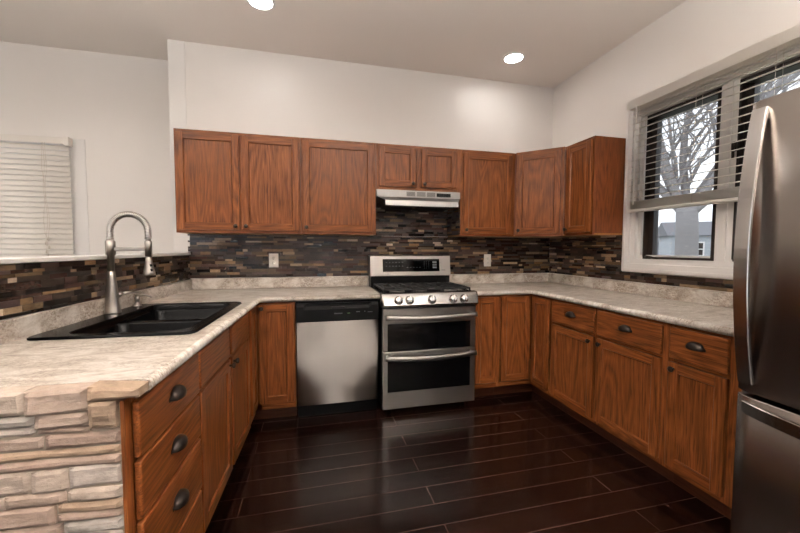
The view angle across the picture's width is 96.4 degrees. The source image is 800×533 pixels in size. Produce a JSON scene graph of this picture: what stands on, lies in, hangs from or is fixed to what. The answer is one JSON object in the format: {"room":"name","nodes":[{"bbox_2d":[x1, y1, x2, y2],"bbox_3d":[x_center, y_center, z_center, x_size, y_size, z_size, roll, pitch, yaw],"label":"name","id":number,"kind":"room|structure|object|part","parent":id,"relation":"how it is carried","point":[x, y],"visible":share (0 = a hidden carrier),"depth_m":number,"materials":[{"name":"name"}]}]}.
{"room":"kitchen","nodes":[
{"label":"kitchen","id":0,"kind":"room"},
{"bbox_2d":[0,41,173,254],"bbox_3d":[-3.499,-0.359,2.986,3.280,2.945,0.130,-1,3,-14],"label":"wall","id":1,"kind":"structure","parent":0,"point":[117,104],"depth_m":3.12,"materials":[{"name":"white paint"}]},
{"bbox_2d":[0,134,74,257],"bbox_3d":[-3.295,-0.484,2.903,1.078,1.186,0.075,-1,3,-14],"label":"window blind","id":2,"kind":"object","parent":1,"relation":"attached to","point":[36,213],"visible":0.95,"depth_m":2.97,"materials":[{"name":"white plastic"}]},
{"bbox_3d":[-2.930,-0.550,2.960,0.043,0.946,0.017,-1,3,-14],"label":"lift cord","id":3,"kind":"part","parent":2,"relation":"part of","materials":[{"name":"white fabric"}]},
{"bbox_2d":[69,139,89,254],"bbox_3d":[-3.296,-0.461,2.993,1.198,1.250,0.071,-1,3,-14],"label":"window trim","id":4,"kind":"structure","parent":1,"relation":"in","point":[77,154],"depth_m":3.08,"materials":[{"name":"white plastic"}]},
{"bbox_2d":[0,255,189,320],"bbox_3d":[-1.626,0.569,1.918,0.115,1.216,2.211,0,3,-10],"label":"wall","id":5,"kind":"structure","parent":0,"point":[177,255],"depth_m":1.68,"materials":[{"name":"white paint"}]},
{"bbox_2d":[0,255,189,319],"bbox_3d":[-1.563,0.063,1.903,0.006,0.202,2.195,0,3,-10],"label":"tile backsplash","id":6,"kind":"structure","parent":5,"relation":"attached to","point":[25,288],"depth_m":1.64,"materials":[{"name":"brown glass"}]},
{"bbox_2d":[0,253,190,263],"bbox_3d":[-1.622,-0.049,1.886,0.139,0.019,2.211,0,3,-10],"label":"trim","id":7,"kind":"structure","parent":5,"relation":"on","point":[8,260],"depth_m":1.64,"materials":[{"name":"white"}]},
{"bbox_2d":[0,0,685,87],"bbox_3d":[-0.945,-1.693,-0.043,7.016,0.050,7.100,-1,3,-14],"label":"ceiling","id":8,"kind":"structure","parent":0,"point":[558,39],"depth_m":2.72,"materials":[{"name":"white paint"}]},
{"bbox_2d":[246,0,275,10],"bbox_3d":[-0.943,-1.791,2.422,0.192,0.008,0.192,-1,3,-14],"label":"recessed light","id":9,"kind":"object","parent":8,"relation":"in","point":[263,5],"visible":1,"depth_m":2.45,"materials":[{"name":"white"}]},
{"bbox_2d":[249,0,271,8],"bbox_3d":[-0.943,-1.792,2.422,0.151,0.005,0.151,-1,3,-14],"label":"diffuser","id":10,"kind":"object","parent":9,"relation":"attached to","point":[257,4],"depth_m":2.45,"materials":[{"name":"white plastic"}]},
{"bbox_2d":[502,52,524,63],"bbox_3d":[0.995,-1.822,3.133,0.192,0.008,0.192,-1,3,-14],"label":"recessed light","id":11,"kind":"object","parent":8,"relation":"in","point":[514,57],"visible":1,"depth_m":3.12,"materials":[{"name":"white"}]},
{"bbox_2d":[505,54,522,62],"bbox_3d":[0.995,-1.823,3.133,0.151,0.005,0.151,-1,3,-14],"label":"diffuser","id":12,"kind":"object","parent":11,"relation":"attached to","point":[509,58],"depth_m":3.13,"materials":[{"name":"white plastic"}]},
{"bbox_2d":[174,41,552,285],"bbox_3d":[-0.182,-0.378,3.546,3.564,2.945,0.360,-1,3,-14],"label":"wall","id":13,"kind":"structure","parent":0,"point":[229,89],"depth_m":3.25,"materials":[{"name":"white paint"}]},
{"bbox_2d":[167,39,189,251],"bbox_3d":[-1.807,-0.971,2.924,0.124,1.704,0.006,-1,3,-14],"label":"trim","id":14,"kind":"structure","parent":13,"relation":"attached to","point":[176,49],"depth_m":2.90,"materials":[{"name":"white paint"}]},
{"bbox_2d":[173,128,301,234],"bbox_3d":[-1.267,-0.650,2.891,0.902,0.768,0.346,-1,3,-14],"label":"upper cabinet","id":15,"kind":"object","parent":13,"relation":"attached to","point":[226,182],"visible":0.98,"depth_m":2.75,"materials":[{"name":"brown wood"}]},
{"bbox_3d":[-1.449,-0.641,2.708,0.432,0.723,0.019,-1,3,-14],"label":"door","id":16,"kind":"part","parent":15,"relation":"part of","materials":[{"name":"brown wood"}]},
{"bbox_3d":[-1.015,-0.645,2.814,0.422,0.723,0.019,-1,3,-14],"label":"door","id":17,"kind":"part","parent":15,"relation":"part of","materials":[{"name":"brown wood"}]},
{"bbox_2d":[300,137,375,235],"bbox_3d":[-0.531,-0.657,3.073,0.613,0.768,0.346,-1,3,-14],"label":"upper cabinet","id":18,"kind":"object","parent":13,"relation":"attached to","point":[338,177],"visible":1,"depth_m":2.94,"materials":[{"name":"brown wood"}]},
{"bbox_2d":[188,234,549,277],"bbox_3d":[-0.088,-0.102,3.394,3.454,0.370,0.006,-1,3,-14],"label":"tile backsplash","id":19,"kind":"structure","parent":13,"relation":"attached to","point":[212,255],"depth_m":3.28,"materials":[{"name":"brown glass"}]},
{"bbox_2d":[269,254,277,266],"bbox_3d":[-1.108,-0.053,3.141,0.072,0.116,0.013,-1,3,-14],"label":"wall outlet","id":20,"kind":"object","parent":19,"relation":"attached to","point":[273,258],"visible":1,"depth_m":3.13,"materials":[{"name":"white plastic"}]},
{"bbox_2d":[484,255,490,265],"bbox_3d":[0.890,-0.062,3.633,0.072,0.116,0.013,-1,3,-14],"label":"wall outlet","id":21,"kind":"object","parent":19,"relation":"attached to","point":[487,258],"visible":1,"depth_m":3.63,"materials":[{"name":"white plastic"}]},
{"bbox_2d":[372,209,446,236],"bbox_3d":[0.094,-0.414,3.422,0.761,0.248,0.006,-1,3,-14],"label":"tile backsplash","id":22,"kind":"structure","parent":13,"relation":"attached to","point":[388,222],"depth_m":3.42,"materials":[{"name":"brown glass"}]},
{"bbox_2d":[376,143,459,192],"bbox_3d":[0.138,-0.856,3.227,0.762,0.382,0.346,-1,3,-14],"label":"upper cabinet","id":23,"kind":"object","parent":13,"relation":"attached to","point":[398,167],"visible":0.98,"depth_m":3.09,"materials":[{"name":"brown wood"}]},
{"bbox_3d":[-0.021,-0.848,3.049,0.323,0.329,0.019,-1,3,-14],"label":"door","id":24,"kind":"part","parent":23,"relation":"part of","materials":[{"name":"brown wood"}]},
{"bbox_2d":[376,189,459,210],"bbox_3d":[0.139,-0.592,3.233,0.758,0.142,0.362,-1,3,-14],"label":"range hood","id":25,"kind":"object","parent":23,"relation":"attached to","point":[386,199],"visible":0.94,"depth_m":3.10,"materials":[{"name":"silver metal"}]},
{"bbox_3d":[0.386,-0.627,3.153,0.130,0.032,0.013,-1,3,-14],"label":"switch panel","id":26,"kind":"part","parent":25,"relation":"part of","materials":[{"name":"black plastic"}]},
{"bbox_3d":[0.343,-0.851,3.139,0.327,0.329,0.019,-1,3,-14],"label":"door","id":27,"kind":"part","parent":23,"relation":"part of","materials":[{"name":"brown wood"}]},
{"bbox_2d":[447,208,459,235],"bbox_3d":[0.500,-0.413,3.358,0.006,0.240,0.310,-1,3,-14],"label":"tile backsplash","id":28,"kind":"structure","parent":13,"relation":"attached to","point":[453,216],"depth_m":3.35,"materials":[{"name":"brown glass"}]},
{"bbox_2d":[448,149,514,236],"bbox_3d":[0.773,-0.669,3.394,0.546,0.768,0.346,-1,3,-14],"label":"upper cabinet","id":29,"kind":"object","parent":13,"relation":"attached to","point":[487,178],"visible":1,"depth_m":3.26,"materials":[{"name":"brown wood"}]},
{"bbox_3d":[0.799,-0.659,3.261,0.480,0.716,0.019,-1,3,-14],"label":"door","id":30,"kind":"part","parent":29,"relation":"part of","materials":[{"name":"brown wood"}]},
{"bbox_2d":[512,147,582,237],"bbox_3d":[1.357,-0.668,3.404,0.622,0.768,0.606,-1,3,-14],"label":"upper cabinet","id":31,"kind":"object","parent":13,"relation":"attached to","point":[540,175],"visible":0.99,"depth_m":3.20,"materials":[{"name":"brown wood"}]},
{"bbox_3d":[1.238,-0.655,3.211,0.370,0.716,0.019,2,3,31],"label":"door","id":32,"kind":"part","parent":31,"relation":"part of","materials":[{"name":"brown wood"}]},
{"bbox_3d":[1.253,-0.659,3.222,0.412,0.768,0.013,2,3,31],"label":"frame","id":33,"kind":"part","parent":31,"relation":"part of","materials":[{"name":"brown wood"}]},
{"bbox_2d":[205,391,730,532],"bbox_3d":[-0.954,1.298,0.112,7.016,0.050,7.100,-1,3,-14],"label":"floor","id":34,"kind":"structure","parent":0,"point":[517,462],"depth_m":1.98,"materials":[{"name":"brown wood"}]},
{"bbox_2d":[0,380,148,532],"bbox_3d":[-1.049,0.767,0.880,0.771,0.932,0.060,0,3,-11],"label":"stone veneer","id":35,"kind":"object","parent":34,"relation":"on","point":[61,453],"visible":0.99,"depth_m":0.90,"materials":[{"name":"brown stone"}]},
{"bbox_2d":[120,353,202,532],"bbox_3d":[-1.017,0.776,1.123,0.636,0.886,0.480,0,3,-11],"label":"base cabinet","id":36,"kind":"object","parent":34,"relation":"on","point":[161,442],"visible":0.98,"depth_m":1.09,"materials":[{"name":"brown wood"}]},
{"bbox_3d":[-0.745,0.424,1.169,0.019,0.156,0.447,0,3,-11],"label":"drawer","id":37,"kind":"part","parent":36,"relation":"part of","materials":[{"name":"brown wood"}]},
{"bbox_3d":[-0.746,0.592,1.178,0.019,0.161,0.447,0,3,-11],"label":"drawer","id":38,"kind":"part","parent":36,"relation":"part of","materials":[{"name":"brown wood"}]},
{"bbox_3d":[-0.746,0.782,1.188,0.019,0.199,0.447,0,3,-11],"label":"drawer","id":39,"kind":"part","parent":36,"relation":"part of","materials":[{"name":"brown wood"}]},
{"bbox_3d":[-0.721,0.409,1.173,0.030,0.039,0.088,0,3,-11],"label":"cup pull","id":40,"kind":"part","parent":36,"relation":"part of","materials":[{"name":"brown metal"}]},
{"bbox_3d":[-0.722,0.577,1.182,0.030,0.039,0.088,0,3,-11],"label":"cup pull","id":41,"kind":"part","parent":36,"relation":"part of","materials":[{"name":"brown metal"}]},
{"bbox_3d":[-0.722,0.767,1.192,0.030,0.039,0.088,0,3,-11],"label":"cup pull","id":42,"kind":"part","parent":36,"relation":"part of","materials":[{"name":"brown metal"}]},
{"bbox_3d":[-0.747,0.989,1.198,0.019,0.196,0.447,0,3,-11],"label":"drawer","id":43,"kind":"part","parent":36,"relation":"part of","materials":[{"name":"brown wood"}]},
{"bbox_2d":[196,313,250,532],"bbox_3d":[-1.154,0.740,1.806,0.634,0.886,0.911,0,3,-11],"label":"base cabinet","id":44,"kind":"object","parent":34,"relation":"on","point":[224,362],"visible":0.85,"depth_m":1.71,"materials":[{"name":"brown wood"}]},
{"bbox_2d":[0,276,379,391],"bbox_3d":[-0.837,0.217,2.075,1.645,0.130,2.235,-1,3,-14],"label":"countertop","id":45,"kind":"structure","parent":44,"relation":"on","point":[23,362],"depth_m":1.37,"materials":[{"name":"stone"}]},
{"bbox_2d":[104,211,155,313],"bbox_3d":[-1.422,-0.025,1.904,0.242,0.529,0.145,0,3,-11],"label":"faucet","id":46,"kind":"object","parent":45,"relation":"on","point":[112,301],"visible":1,"depth_m":1.85,"materials":[{"name":"silver metal"}]},
{"bbox_3d":[-1.410,-0.212,1.860,0.208,0.152,0.034,0,3,-11],"label":"spring spout","id":47,"kind":"part","parent":46,"relation":"part of","materials":[{"name":"silver metal"}]},
{"bbox_3d":[-1.473,0.147,1.933,0.029,0.034,0.110,1,3,20],"label":"lever handle","id":48,"kind":"part","parent":46,"relation":"part of","materials":[{"name":"silver metal"}]},
{"bbox_3d":[-1.393,-0.102,1.869,0.174,0.097,0.033,0,3,-11],"label":"docking arm","id":49,"kind":"part","parent":46,"relation":"part of","materials":[{"name":"silver metal"}]},
{"bbox_2d":[26,302,241,340],"bbox_3d":[-1.213,0.353,1.819,0.596,0.215,0.855,0,3,-11],"label":"sink","id":50,"kind":"object","parent":45,"relation":"in","point":[156,319],"visible":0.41,"depth_m":1.79,"materials":[{"name":"black"}]},
{"bbox_2d":[133,294,151,306],"bbox_3d":[-1.502,0.195,2.088,0.102,0.070,0.046,0,3,-11],"label":"soap dispenser","id":51,"kind":"object","parent":50,"relation":"on","point":[137,303],"visible":1,"depth_m":2.08,"materials":[{"name":"silver metal"}]},
{"bbox_3d":[-1.495,0.173,2.088,0.088,0.027,0.018,0,3,-11],"label":"spout","id":52,"kind":"part","parent":51,"relation":"part of","materials":[{"name":"silver metal"}]},
{"bbox_3d":[-0.834,0.398,1.611,0.019,0.150,0.424,0,3,-11],"label":"drawer","id":53,"kind":"part","parent":44,"relation":"part of","materials":[{"name":"brown wood"}]},
{"bbox_3d":[-0.835,0.775,1.635,0.019,0.578,0.432,0,3,-11],"label":"door","id":54,"kind":"part","parent":44,"relation":"part of","materials":[{"name":"brown wood"}]},
{"bbox_3d":[-0.922,0.374,2.056,0.019,0.150,0.404,0,3,-11],"label":"drawer","id":55,"kind":"part","parent":44,"relation":"part of","materials":[{"name":"brown wood"}]},
{"bbox_3d":[-0.923,0.752,2.075,0.019,0.578,0.404,0,3,-11],"label":"door","id":56,"kind":"part","parent":44,"relation":"part of","materials":[{"name":"brown wood"}]},
{"bbox_2d":[247,302,296,422],"bbox_3d":[-1.205,0.694,2.691,0.824,0.886,0.857,-1,3,-14],"label":"base cabinet","id":57,"kind":"object","parent":34,"relation":"on","point":[272,325],"visible":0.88,"depth_m":2.59,"materials":[{"name":"brown wood"}]},
{"bbox_3d":[-0.994,0.633,2.427,0.019,0.707,0.170,0,3,-11],"label":"door","id":58,"kind":"part","parent":57,"relation":"part of","materials":[{"name":"brown wood"}]},
{"bbox_3d":[-0.893,0.633,2.595,0.238,0.722,0.019,-1,3,-14],"label":"door","id":59,"kind":"part","parent":57,"relation":"part of","materials":[{"name":"brown wood"}]},
{"bbox_2d":[296,299,377,416],"bbox_3d":[-0.530,0.682,2.970,0.612,0.884,0.598,-1,3,-14],"label":"dishwasher","id":60,"kind":"object","parent":34,"relation":"on","point":[337,340],"visible":1,"depth_m":2.69,"materials":[{"name":"silver metal"}]},
{"bbox_3d":[-0.463,0.336,2.685,0.604,0.133,0.044,-1,3,-14],"label":"control panel","id":61,"kind":"part","parent":60,"relation":"part of","materials":[{"name":"black plastic"}]},
{"bbox_3d":[-0.479,1.083,2.779,0.600,0.105,0.015,-1,3,-14],"label":"kick plate","id":62,"kind":"part","parent":60,"relation":"part of","materials":[{"name":"black plastic"}]},
{"bbox_2d":[368,255,478,410],"bbox_3d":[0.165,0.516,3.070,0.784,1.212,0.760,-1,3,-14],"label":"stove","id":63,"kind":"object","parent":34,"relation":"on","point":[427,352],"visible":0.99,"depth_m":2.79,"materials":[{"name":"silver metal"}]},
{"bbox_3d":[-0.005,0.248,2.651,0.067,0.067,0.040,-1,-18,-14],"label":"burner knob","id":64,"kind":"part","parent":63,"relation":"part of","materials":[{"name":"silver metal"}]},
{"bbox_3d":[0.078,0.247,2.671,0.067,0.067,0.040,-1,-18,-14],"label":"burner knob","id":65,"kind":"part","parent":63,"relation":"part of","materials":[{"name":"silver metal"}]},
{"bbox_3d":[0.106,-0.011,3.293,0.540,0.114,0.021,-1,3,-14],"label":"display panel","id":66,"kind":"part","parent":63,"relation":"part of","materials":[{"name":"black glass"}]},
{"bbox_2d":[369,282,469,293],"bbox_3d":[0.160,0.182,3.069,0.768,0.054,0.546,-1,3,-14],"label":"cooktop","id":67,"kind":"object","parent":63,"relation":"in","point":[380,287],"depth_m":2.96,"materials":[{"name":"black metal"}]},
{"bbox_3d":[0.230,0.867,2.817,0.756,0.442,0.045,-1,3,-14],"label":"oven door","id":68,"kind":"part","parent":63,"relation":"part of","materials":[{"name":"metal"}]},
{"bbox_3d":[0.232,0.479,2.796,0.756,0.325,0.045,-1,3,-14],"label":"oven door","id":69,"kind":"part","parent":63,"relation":"part of","materials":[{"name":"metal"}]},
{"bbox_3d":[0.238,0.251,2.763,0.784,0.105,0.088,-1,3,-14],"label":"control panel","id":70,"kind":"part","parent":63,"relation":"part of","materials":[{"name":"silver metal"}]},
{"bbox_3d":[0.245,0.688,2.749,0.731,0.054,0.082,-1,3,-14],"label":"handle","id":71,"kind":"part","parent":63,"relation":"part of","materials":[{"name":"metal"}]},
{"bbox_3d":[0.246,0.384,2.733,0.731,0.054,0.082,-1,3,-14],"label":"handle","id":72,"kind":"part","parent":63,"relation":"part of","materials":[{"name":"metal"}]},
{"bbox_3d":[0.249,0.245,2.713,0.067,0.067,0.040,-1,-18,-14],"label":"burner knob","id":73,"kind":"part","parent":63,"relation":"part of","materials":[{"name":"silver metal"}]},
{"bbox_3d":[0.417,0.243,2.755,0.067,0.067,0.040,-1,-18,-14],"label":"burner knob","id":74,"kind":"part","parent":63,"relation":"part of","materials":[{"name":"silver metal"}]},
{"bbox_3d":[0.507,0.243,2.777,0.067,0.067,0.040,-1,-18,-14],"label":"burner knob","id":75,"kind":"part","parent":63,"relation":"part of","materials":[{"name":"silver metal"}]},
{"bbox_2d":[474,295,498,396],"bbox_3d":[0.643,0.669,3.277,0.250,0.886,0.602,-1,3,-14],"label":"base cabinet","id":76,"kind":"object","parent":34,"relation":"on","point":[487,321],"visible":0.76,"depth_m":2.99,"materials":[{"name":"brown wood"}]},
{"bbox_2d":[493,294,557,406],"bbox_3d":[1.245,0.670,3.296,0.925,0.886,0.855,-1,3,-14],"label":"base cabinet","id":77,"kind":"object","parent":34,"relation":"on","point":[525,320],"visible":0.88,"depth_m":3.04,"materials":[{"name":"brown wood"}]},
{"bbox_3d":[0.986,0.614,3.058,0.276,0.722,0.019,-1,3,-14],"label":"door","id":78,"kind":"part","parent":77,"relation":"part of","materials":[{"name":"brown wood"}]},
{"bbox_3d":[1.162,0.626,2.972,0.019,0.736,0.226,-1,3,-14],"label":"door","id":79,"kind":"part","parent":77,"relation":"part of","materials":[{"name":"brown wood"}]},
{"bbox_2d":[449,273,733,336],"bbox_3d":[1.274,0.195,2.628,1.182,0.130,2.170,-1,3,-14],"label":"countertop","id":80,"kind":"structure","parent":77,"relation":"on","point":[706,310],"depth_m":2.56,"materials":[{"name":"stone"}]},
{"bbox_2d":[550,299,602,436],"bbox_3d":[1.519,0.703,2.684,0.633,0.886,0.460,-1,3,-14],"label":"base cabinet","id":81,"kind":"object","parent":34,"relation":"on","point":[574,336],"visible":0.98,"depth_m":2.58,"materials":[{"name":"brown wood"}]},
{"bbox_3d":[1.227,0.345,2.593,0.030,0.039,0.088,-1,3,-14],"label":"cup pull","id":82,"kind":"part","parent":81,"relation":"part of","materials":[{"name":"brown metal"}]},
{"bbox_3d":[1.250,0.740,2.619,0.019,0.558,0.428,-1,3,-14],"label":"door","id":83,"kind":"part","parent":81,"relation":"part of","materials":[{"name":"brown wood"}]},
{"bbox_3d":[1.251,0.360,2.600,0.019,0.164,0.428,-1,3,-14],"label":"drawer","id":84,"kind":"part","parent":81,"relation":"part of","materials":[{"name":"brown wood"}]},
{"bbox_2d":[594,308,673,481],"bbox_3d":[1.633,0.727,2.223,0.633,0.886,0.488,-1,3,-14],"label":"base cabinet","id":85,"kind":"object","parent":34,"relation":"on","point":[632,352],"visible":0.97,"depth_m":2.11,"materials":[{"name":"brown wood"}]},
{"bbox_3d":[1.339,0.369,2.141,0.030,0.039,0.088,-1,3,-14],"label":"cup pull","id":86,"kind":"part","parent":85,"relation":"part of","materials":[{"name":"brown metal"}]},
{"bbox_3d":[1.362,0.764,2.167,0.019,0.558,0.446,-1,3,-14],"label":"door","id":87,"kind":"part","parent":85,"relation":"part of","materials":[{"name":"brown wood"}]},
{"bbox_3d":[1.363,0.384,2.147,0.019,0.164,0.446,-1,3,-14],"label":"drawer","id":88,"kind":"part","parent":85,"relation":"part of","materials":[{"name":"brown wood"}]},
{"bbox_2d":[664,323,742,519],"bbox_3d":[1.731,0.748,1.823,0.633,0.886,0.335,-1,3,-14],"label":"base cabinet","id":89,"kind":"object","parent":34,"relation":"on","point":[702,388],"visible":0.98,"depth_m":1.74,"materials":[{"name":"brown wood"}]},
{"bbox_3d":[1.411,0.534,1.861,0.028,0.031,0.031,-1,3,-14],"label":"knob","id":90,"kind":"part","parent":89,"relation":"part of","materials":[{"name":"brown metal"}]},
{"bbox_3d":[1.436,0.390,1.748,0.030,0.039,0.088,-1,3,-14],"label":"cup pull","id":91,"kind":"part","parent":89,"relation":"part of","materials":[{"name":"brown metal"}]},
{"bbox_3d":[1.459,0.785,1.774,0.019,0.558,0.274,-1,3,-14],"label":"door","id":92,"kind":"part","parent":89,"relation":"part of","materials":[{"name":"brown wood"}]},
{"bbox_3d":[1.460,0.404,1.755,0.019,0.164,0.274,-1,3,-14],"label":"drawer","id":93,"kind":"part","parent":89,"relation":"part of","materials":[{"name":"brown wood"}]},
{"bbox_2d":[730,87,799,532],"bbox_3d":[1.734,0.343,0.982,1.021,1.784,0.840,-1,3,-14],"label":"refrigerator","id":94,"kind":"object","parent":34,"relation":"on","point":[766,263],"visible":1,"depth_m":1.19,"materials":[{"name":"silver metal"}]},
{"bbox_3d":[1.190,-0.062,1.225,0.064,0.943,0.044,-1,3,-14],"label":"handle","id":95,"kind":"part","parent":94,"relation":"part of","materials":[{"name":"silver metal"}]},
{"bbox_3d":[1.341,0.819,0.910,0.096,0.689,0.840,-1,3,-14],"label":"freezer drawer","id":96,"kind":"part","parent":94,"relation":"part of","materials":[{"name":"metal"}]},
{"bbox_3d":[1.344,-0.042,0.866,0.096,1.006,0.840,-1,3,-14],"label":"door","id":97,"kind":"part","parent":94,"relation":"part of","materials":[{"name":"metal"}]},
{"bbox_3d":[1.275,0.513,0.878,0.076,0.042,0.785,-1,3,-14],"label":"handle","id":98,"kind":"part","parent":94,"relation":"part of","materials":[{"name":"metal"}]},
{"bbox_2d":[549,0,799,292],"bbox_3d":[2.393,-0.229,0.837,0.140,2.945,6.860,-1,3,-14],"label":"wall","id":99,"kind":"structure","parent":0,"point":[694,35],"depth_m":2.60,"materials":[{"name":"white paint"}]},
{"bbox_2d":[563,136,625,235],"bbox_3d":[1.601,-0.646,2.989,0.346,0.768,0.316,-1,3,-14],"label":"upper cabinet","id":100,"kind":"object","parent":99,"relation":"attached to","point":[595,165],"visible":1,"depth_m":2.85,"materials":[{"name":"brown wood"}]},
{"bbox_3d":[1.470,-0.645,2.954,0.019,0.723,0.280,-1,3,-14],"label":"door","id":101,"kind":"part","parent":100,"relation":"part of","materials":[{"name":"brown wood"}]},
{"bbox_3d":[1.490,-0.645,2.961,0.019,0.768,0.316,-1,3,-14],"label":"frame","id":102,"kind":"part","parent":100,"relation":"part of","materials":[{"name":"brown wood"}]},
{"bbox_2d":[549,235,732,291],"bbox_3d":[1.863,-0.059,2.687,0.006,0.370,2.299,-1,3,-14],"label":"tile backsplash","id":103,"kind":"structure","parent":99,"relation":"attached to","point":[588,256],"depth_m":3.12,"materials":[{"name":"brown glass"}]},
{"bbox_2d":[621,44,799,278],"bbox_3d":[2.024,-0.570,2.187,0.126,1.285,1.440,-1,3,-14],"label":"window","id":104,"kind":"structure","parent":99,"relation":"in","point":[640,229],"depth_m":2.32,"materials":[{"name":"white plastic"}]},
{"bbox_3d":[1.873,-0.070,2.674,0.035,0.028,0.135,-1,3,-14],"label":"crank handle","id":105,"kind":"part","parent":104,"relation":"part of","materials":[{"name":"white metal"}]},
{"bbox_3d":[1.958,-0.583,2.483,0.082,1.071,0.500,-1,3,-14],"label":"sash","id":106,"kind":"part","parent":104,"relation":"part of","materials":[{"name":"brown metal"}]},
{"bbox_2d":[627,23,799,212],"bbox_3d":[1.931,-0.801,2.108,0.084,0.842,1.360,-1,3,-14],"label":"window blind","id":107,"kind":"object","parent":104,"relation":"attached to","point":[790,37],"visible":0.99,"depth_m":2.23,"materials":[{"name":"white plastic"}]},
{"bbox_3d":[1.801,-0.810,2.669,0.055,0.768,0.002,-1,3,-14],"label":"ladder cord","id":108,"kind":"part","parent":107,"relation":"part of","materials":[{"name":"white fabric"}]},
{"bbox_3d":[1.937,-0.392,2.131,0.052,0.022,1.328,-1,3,-14],"label":"rail","id":109,"kind":"part","parent":107,"relation":"part of","materials":[{"name":"white plastic"}]},
{"bbox_3d":[1.896,-0.789,2.281,0.055,0.768,0.002,-1,3,-14],"label":"ladder cord","id":110,"kind":"part","parent":107,"relation":"part of","materials":[{"name":"white fabric"}]},
{"bbox_3d":[1.992,-0.769,1.894,0.055,0.768,0.002,-1,3,-14],"label":"ladder cord","id":111,"kind":"part","parent":107,"relation":"part of","materials":[{"name":"white fabric"}]},
{"bbox_3d":[2.101,-0.552,1.902,0.082,1.071,0.498,-1,3,-14],"label":"sash","id":112,"kind":"part","parent":104,"relation":"part of","materials":[{"name":"brown metal"}]},
{"label":"outside","id":113,"kind":"structure","parent":0,"visible":0},
{"bbox_3d":[18.251,0.820,23.443,41.324,0.100,50.000,-1,3,-14],"label":"ground","id":114,"kind":"structure","parent":113,"visible":0},
{"bbox_2d":[658,221,711,255],"bbox_3d":[32.402,-2.170,35.544,10.800,4.700,6.800,2,3,26],"label":"house","id":115,"kind":"structure","parent":114,"relation":"on","point":[666,230],"depth_m":35.36,"materials":[{"name":"grey"}]},
{"bbox_2d":[660,69,799,255],"bbox_3d":[8.806,-4.941,11.111,10.824,12.683,8.511,1,3,20],"label":"bare tree","id":116,"kind":"object","parent":114,"relation":"on","point":[686,218],"visible":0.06,"depth_m":10.64,"materials":[{"name":"grey plant"}]}
]}

